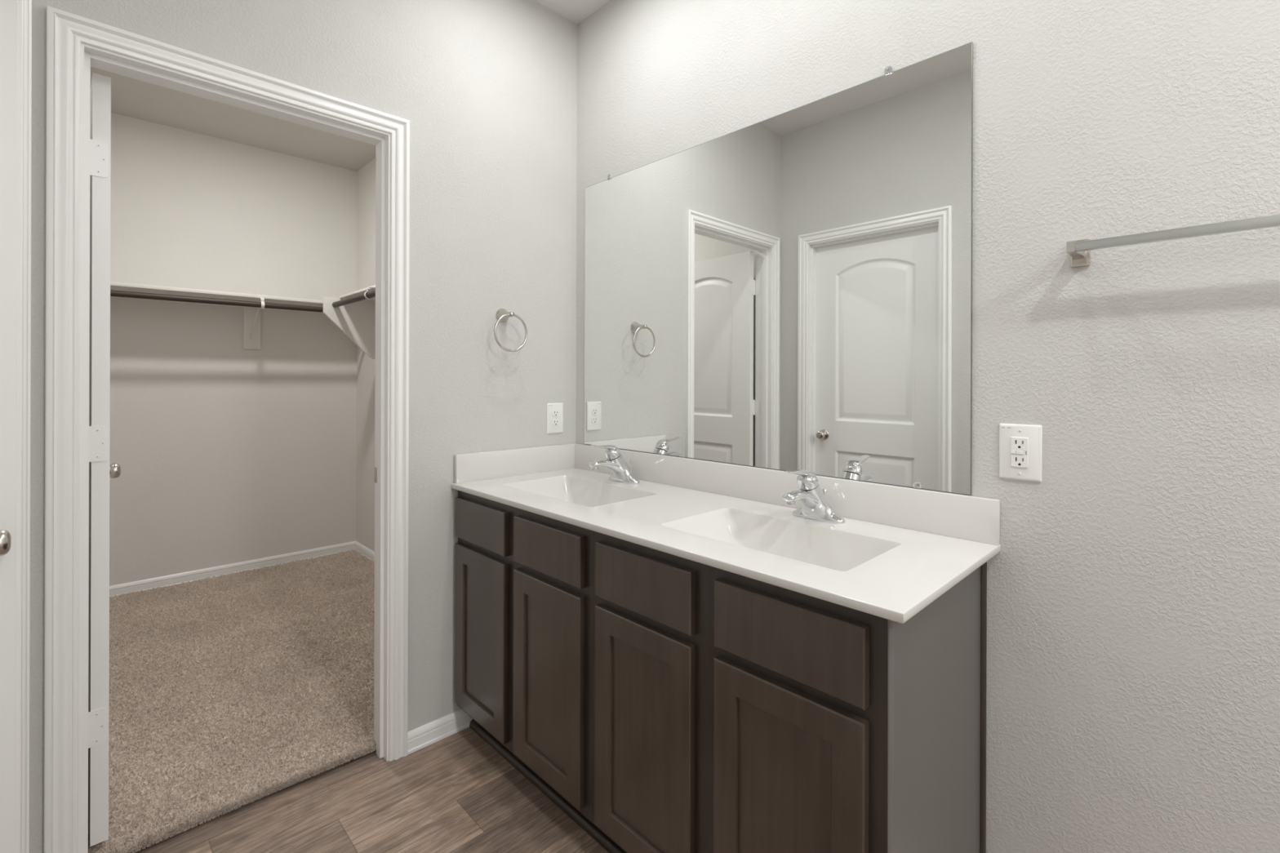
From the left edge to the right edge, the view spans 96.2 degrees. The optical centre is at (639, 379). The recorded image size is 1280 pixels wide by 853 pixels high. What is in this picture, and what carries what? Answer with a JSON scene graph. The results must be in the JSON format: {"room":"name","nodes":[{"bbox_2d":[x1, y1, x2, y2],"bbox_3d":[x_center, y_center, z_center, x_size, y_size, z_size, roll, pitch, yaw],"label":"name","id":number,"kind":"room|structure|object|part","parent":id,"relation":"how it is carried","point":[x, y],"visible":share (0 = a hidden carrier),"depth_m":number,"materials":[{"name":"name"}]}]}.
{"room":"bathroom","nodes":[
{"label":"bathroom","id":0,"kind":"room"},
{"bbox_2d":[109,112,357,586],"bbox_3d":[-2.647,-0.130,3.674,1.535,2.764,0.100,0,0,-44],"label":"wall","id":1,"kind":"structure","parent":0,"point":[226,452],"depth_m":3.62,"materials":[{"name":"white paint"}]},
{"bbox_2d":[110,281,324,349],"bbox_3d":[-2.480,-0.353,3.503,1.535,0.318,0.377,0,0,-44],"label":"closet shelf","id":2,"kind":"object","parent":1,"relation":"attached to","point":[251,315],"visible":0.59,"depth_m":3.50,"materials":[{"name":"white paint"}]},
{"bbox_2d":[110,289,323,312],"bbox_3d":[-2.363,-0.448,3.383,1.535,0.033,0.033,0,0,-44],"label":"closet rod","id":3,"kind":"object","parent":2,"relation":"attached to","point":[113,293],"visible":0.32,"depth_m":3.27,"materials":[{"name":"brown metal"}]},
{"bbox_2d":[109,541,355,596],"bbox_3d":[-2.611,1.208,3.632,1.535,0.067,0.016,0,0,-44],"label":"baseboard","id":4,"kind":"structure","parent":1,"relation":"attached to","point":[117,589],"depth_m":3.62,"materials":[{"name":"white paint"}]},
{"bbox_2d":[29,0,577,852],"bbox_3d":[-0.889,-0.125,1.910,1.813,2.764,0.115,0,0,-44],"label":"wall","id":5,"kind":"structure","parent":0,"point":[486,90],"depth_m":2.03,"materials":[{"name":"grey paint"}]},
{"bbox_2d":[88,72,120,846],"bbox_3d":[-1.651,0.207,1.735,0.758,2.003,0.159,0,0,44],"label":"door","id":6,"kind":"structure","parent":5,"relation":"in","point":[100,471],"depth_m":1.50,"materials":[{"name":"white paint"}]},
{"bbox_3d":[-1.838,0.318,1.985,0.062,0.062,0.062,0,0,44],"label":"knob","id":7,"kind":"part","parent":6,"relation":"part of","materials":[{"name":"silver metal"}]},
{"bbox_2d":[44,5,409,852],"bbox_3d":[-1.128,0.195,1.679,0.846,2.124,0.151,0,0,-44],"label":"door frame","id":8,"kind":"structure","parent":5,"relation":"attached to","point":[75,43],"depth_m":1.41,"materials":[{"name":"white paint"}]},
{"bbox_3d":[-0.901,0.328,1.961,0.002,0.052,0.026,0,0,-44],"label":"strike plate","id":9,"kind":"part","parent":8,"relation":"part of","materials":[{"name":"silver metal"}]},
{"bbox_2d":[407,709,472,754],"bbox_3d":[-0.696,1.225,2.011,0.242,0.067,0.016,0,0,-44],"label":"baseboard","id":10,"kind":"structure","parent":5,"relation":"attached to","point":[419,738],"depth_m":2.00,"materials":[{"name":"white paint"}]},
{"bbox_2d":[493,308,527,351],"bbox_3d":[-0.498,-0.185,2.157,0.143,0.167,0.076,0,0,-44],"label":"towel ring","id":11,"kind":"object","parent":5,"relation":"attached to","point":[503,315],"visible":1,"depth_m":2.15,"materials":[{"name":"silver metal"}]},
{"bbox_2d":[546,402,563,433],"bbox_3d":[-0.347,0.160,2.352,0.081,0.124,0.009,0,0,-44],"label":"wall outlet","id":12,"kind":"object","parent":5,"relation":"attached to","point":[554,411],"visible":1,"depth_m":2.35,"materials":[{"name":"white plastic"}]},
{"bbox_2d":[552,419,559,426],"bbox_3d":[-0.345,0.179,2.350,0.033,0.025,0.003,0,0,-44],"label":"receptacle","id":13,"kind":"object","parent":12,"relation":"attached to","point":[555,422],"depth_m":2.35,"materials":[{"name":"white plastic"}]},
{"bbox_2d":[552,410,559,416],"bbox_3d":[-0.345,0.141,2.350,0.033,0.025,0.003,0,0,-44],"label":"receptacle","id":14,"kind":"object","parent":12,"relation":"attached to","point":[555,413],"depth_m":2.35,"materials":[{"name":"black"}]},
{"bbox_2d":[90,0,610,171],"bbox_3d":[-0.534,-1.555,0.914,2.700,0.100,6.997,0,0,-44],"label":"ceiling","id":15,"kind":"structure","parent":0,"point":[131,97],"depth_m":3.35,"materials":[{"name":"grey paint"}]},
{"bbox_2d":[355,158,375,551],"bbox_3d":[-1.230,-0.126,3.390,0.100,2.764,2.482,0,0,-44],"label":"wall","id":16,"kind":"structure","parent":0,"point":[366,175],"depth_m":4.04,"materials":[{"name":"white paint"}]},
{"bbox_2d":[323,284,375,359],"bbox_3d":[-1.153,-0.314,2.957,0.394,0.381,1.752,0,0,-44],"label":"closet shelf","id":17,"kind":"object","parent":16,"relation":"attached to","point":[357,320],"visible":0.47,"depth_m":3.56,"materials":[{"name":"white paint"}]},
{"bbox_2d":[332,289,375,307],"bbox_3d":[-1.244,-0.449,2.855,0.033,0.033,1.734,0,0,-44],"label":"closet rod","id":18,"kind":"object","parent":17,"relation":"attached to","point":[371,294],"visible":0.34,"depth_m":3.20,"materials":[{"name":"brown metal"}]},
{"bbox_2d":[355,541,374,562],"bbox_3d":[-1.248,1.213,3.321,0.016,0.067,2.362,0,0,-44],"label":"baseboard","id":19,"kind":"structure","parent":16,"relation":"attached to","point":[365,551],"depth_m":4.01,"materials":[{"name":"white paint"}]},
{"bbox_2d":[131,727,608,852],"bbox_3d":[0.471,1.292,0.158,2.300,0.060,4.500,0,0,-44],"label":"floor","id":20,"kind":"structure","parent":0,"point":[455,793],"depth_m":1.65,"materials":[{"name":"wood"}]},
{"bbox_2d":[454,490,604,833],"bbox_3d":[-0.206,0.825,1.964,0.549,0.868,0.760,0,0,-44],"label":"vanity cabinet","id":21,"kind":"object","parent":20,"relation":"on","point":[524,612],"visible":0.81,"depth_m":1.71,"materials":[{"name":"brown wood"}]},
{"bbox_3d":[-0.534,0.864,1.924,0.005,0.452,0.216,0,0,-44],"label":"door panel","id":22,"kind":"part","parent":21,"relation":"part of","materials":[{"name":"brown wood"}]},
{"bbox_3d":[-0.536,0.864,1.922,0.019,0.564,0.328,0,0,-44],"label":"cabinet door","id":23,"kind":"part","parent":21,"relation":"part of","materials":[{"name":"brown wood"}]},
{"bbox_3d":[-0.534,0.489,1.922,0.019,0.139,0.328,0,0,-44],"label":"drawer","id":24,"kind":"part","parent":21,"relation":"part of","materials":[{"name":"brown wood"}]},
{"bbox_3d":[-0.267,0.865,1.649,0.005,0.452,0.216,0,0,-44],"label":"door panel","id":25,"kind":"part","parent":21,"relation":"part of","materials":[{"name":"brown wood"}]},
{"bbox_2d":[469,719,626,852],"bbox_3d":[-0.088,1.250,1.544,0.016,0.020,1.506,0,0,-44],"label":"trim","id":26,"kind":"structure","parent":21,"relation":"attached to","point":[582,821],"depth_m":1.73,"materials":[{"name":"brown wood"}]},
{"bbox_3d":[-0.268,0.489,1.648,0.019,0.139,0.328,0,0,-44],"label":"drawer","id":27,"kind":"part","parent":21,"relation":"part of","materials":[{"name":"brown wood"}]},
{"bbox_3d":[-0.269,0.865,1.648,0.019,0.564,0.328,0,0,-44],"label":"cabinet door","id":28,"kind":"part","parent":21,"relation":"part of","materials":[{"name":"brown wood"}]},
{"bbox_2d":[592,531,986,852],"bbox_3d":[0.332,0.827,1.412,0.552,0.868,0.780,0,0,-44],"label":"vanity cabinet","id":29,"kind":"object","parent":20,"relation":"on","point":[732,713],"visible":0.76,"depth_m":1.16,"materials":[{"name":"brown wood"}]},
{"bbox_3d":[0.003,0.866,1.371,0.005,0.452,0.212,0,0,-44],"label":"door panel","id":30,"kind":"part","parent":29,"relation":"part of","materials":[{"name":"brown wood"}]},
{"bbox_3d":[0.002,0.866,1.370,0.019,0.564,0.324,0,0,-44],"label":"cabinet door","id":31,"kind":"part","parent":29,"relation":"part of","materials":[{"name":"brown wood"}]},
{"bbox_3d":[0.003,0.490,1.370,0.019,0.139,0.324,0,0,-44],"label":"drawer","id":32,"kind":"part","parent":29,"relation":"part of","materials":[{"name":"brown wood"}]},
{"bbox_2d":[451,443,1000,623],"bbox_3d":[0.075,0.385,1.673,0.557,0.228,1.568,0,0,-44],"label":"countertop","id":33,"kind":"structure","parent":29,"relation":"on","point":[896,550],"depth_m":1.50,"materials":[{"name":"white stone"}]},
{"bbox_2d":[502,475,657,506],"bbox_3d":[-0.216,0.435,1.944,0.286,0.126,0.502,0,0,-44],"label":"basin","id":34,"kind":"object","parent":33,"relation":"in","point":[580,491],"depth_m":2.09,"materials":[{"name":"white ceramic"}]},
{"bbox_2d":[588,444,639,484],"bbox_3d":[-0.081,0.300,2.048,0.142,0.143,0.189,0,0,24],"label":"faucet","id":35,"kind":"object","parent":33,"relation":"on","point":[615,461],"visible":1,"depth_m":2.04,"materials":[{"name":"silver metal"}]},
{"bbox_3d":[-0.119,0.314,2.039,0.146,0.060,0.053,0,0,-44],"label":"spout","id":36,"kind":"part","parent":35,"relation":"part of","materials":[{"name":"silver metal"}]},
{"bbox_3d":[-0.127,0.244,2.031,0.116,0.031,0.042,0,0,-44],"label":"lever","id":37,"kind":"part","parent":35,"relation":"part of","materials":[{"name":"silver metal"}]},
{"bbox_3d":[-0.099,0.265,2.059,0.059,0.042,0.054,0,0,-44],"label":"handle","id":38,"kind":"part","parent":35,"relation":"part of","materials":[{"name":"silver metal"}]},
{"bbox_3d":[-0.034,0.335,2.122,0.013,0.074,0.013,0,0,12],"label":"lift rod","id":39,"kind":"part","parent":35,"relation":"part of","materials":[{"name":"silver metal"}]},
{"bbox_2d":[660,507,901,571],"bbox_3d":[0.323,0.437,1.390,0.286,0.126,0.502,0,0,-44],"label":"basin","id":40,"kind":"object","parent":33,"relation":"in","point":[829,548],"depth_m":1.49,"materials":[{"name":"white ceramic"}]},
{"bbox_2d":[782,469,844,523],"bbox_3d":[0.457,0.302,1.495,0.142,0.143,0.189,0,0,24],"label":"faucet","id":41,"kind":"object","parent":33,"relation":"on","point":[815,505],"visible":1,"depth_m":1.49,"materials":[{"name":"silver metal"}]},
{"bbox_3d":[0.419,0.316,1.486,0.146,0.060,0.053,0,0,-44],"label":"spout","id":42,"kind":"part","parent":41,"relation":"part of","materials":[{"name":"silver metal"}]},
{"bbox_3d":[0.411,0.246,1.479,0.116,0.031,0.042,0,0,-44],"label":"lever","id":43,"kind":"part","parent":41,"relation":"part of","materials":[{"name":"silver metal"}]},
{"bbox_3d":[0.439,0.267,1.506,0.059,0.042,0.054,0,0,-44],"label":"handle","id":44,"kind":"part","parent":41,"relation":"part of","materials":[{"name":"silver metal"}]},
{"bbox_3d":[0.504,0.336,1.569,0.013,0.074,0.013,0,0,12],"label":"lift rod","id":45,"kind":"part","parent":41,"relation":"part of","materials":[{"name":"silver metal"}]},
{"bbox_3d":[0.273,0.866,1.094,0.005,0.452,0.212,0,0,-44],"label":"door panel","id":46,"kind":"part","parent":29,"relation":"part of","materials":[{"name":"brown wood"}]},
{"bbox_3d":[0.273,0.491,1.092,0.019,0.139,0.324,0,0,-44],"label":"drawer","id":47,"kind":"part","parent":29,"relation":"part of","materials":[{"name":"brown wood"}]},
{"bbox_3d":[0.272,0.866,1.092,0.019,0.564,0.324,0,0,-44],"label":"cabinet door","id":48,"kind":"part","parent":29,"relation":"part of","materials":[{"name":"brown wood"}]},
{"bbox_3d":[0.606,0.828,1.157,0.513,0.868,0.013,0,0,-44],"label":"panel","id":49,"kind":"part","parent":29,"relation":"part of","materials":[{"name":"laminate"}]},
{"bbox_2d":[575,0,1279,852],"bbox_3d":[1.264,-0.118,0.925,0.100,2.764,4.300,0,0,-44],"label":"wall","id":50,"kind":"structure","parent":0,"point":[1133,682],"depth_m":1.17,"materials":[{"name":"grey paint"}]},
{"bbox_2d":[584,41,973,495],"bbox_3d":[0.273,-0.267,1.863,0.012,1.084,1.446,0,0,-44],"label":"wall mirror","id":51,"kind":"object","parent":50,"relation":"attached to","point":[791,290],"visible":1,"depth_m":1.65,"materials":[{"name":"silver mirror"}]},
{"bbox_2d":[573,443,999,545],"bbox_3d":[0.268,0.323,1.861,0.019,0.102,1.567,0,0,-44],"label":"backsplash","id":52,"kind":"structure","parent":50,"relation":"attached to","point":[964,517],"depth_m":1.55,"materials":[{"name":"white stone"}]},
{"bbox_2d":[999,423,1042,482],"bbox_3d":[0.844,0.163,1.276,0.010,0.124,0.081,0,0,-44],"label":"wall outlet","id":53,"kind":"object","parent":50,"relation":"attached to","point":[1020,446],"visible":1,"depth_m":1.27,"materials":[{"name":"white plastic"}]},
{"bbox_2d":[1010,436,1029,468],"bbox_3d":[0.843,0.163,1.274,0.003,0.068,0.035,0,0,-44],"label":"receptacle","id":54,"kind":"object","parent":53,"relation":"attached to","point":[1020,446],"depth_m":1.27,"materials":[{"name":"white plastic"}]},
{"bbox_2d":[1066,214,1279,267],"bbox_3d":[1.102,-0.263,0.957,0.086,0.056,0.635,0,0,-44],"label":"towel bar","id":55,"kind":"object","parent":50,"relation":"attached to","point":[1078,251],"visible":1,"depth_m":1.05,"materials":[{"name":"silver metal"}]},
{"bbox_3d":[0.892,-0.263,1.173,0.086,0.056,0.033,0,0,-44],"label":"post","id":56,"kind":"part","parent":55,"relation":"part of","materials":[{"name":"silver metal"}]},
{"bbox_3d":[-1.968,1.283,2.666,2.300,0.062,2.497,0,0,-44],"label":"floor","id":57,"kind":"structure","parent":0,"visible":0},
{"bbox_2d":[88,549,376,852],"bbox_3d":[-1.764,1.238,2.761,1.532,0.028,2.444,0,0,-44],"label":"carpet","id":58,"kind":"object","parent":57,"relation":"on","point":[228,692],"visible":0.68,"depth_m":2.28,"materials":[{"name":"beige carpet"}]},
{"bbox_3d":[0.041,-0.122,-0.264,0.115,2.764,4.300,0,0,-44],"label":"wall","id":59,"kind":"structure","parent":0,"visible":0},
{"bbox_2d":[0,529,11,556],"bbox_3d":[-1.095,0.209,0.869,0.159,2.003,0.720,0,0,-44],"label":"door knob","id":60,"kind":"object","parent":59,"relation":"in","point":[5,535],"depth_m":1.11,"materials":[{"name":"silver metal"}]},
{"bbox_2d":[0,0,31,852],"bbox_3d":[-1.070,0.195,0.890,0.133,2.124,0.844,0,0,-44],"label":"door","id":61,"kind":"structure","parent":59,"relation":"attached to","point":[15,15],"depth_m":1.18,"materials":[{"name":"white paint"}]},
{"bbox_3d":[-1.028,0.195,0.930,0.018,2.124,0.844,0,0,-44],"label":"casing","id":62,"kind":"part","parent":61,"relation":"part of","materials":[{"name":"white paint"}]}
]}

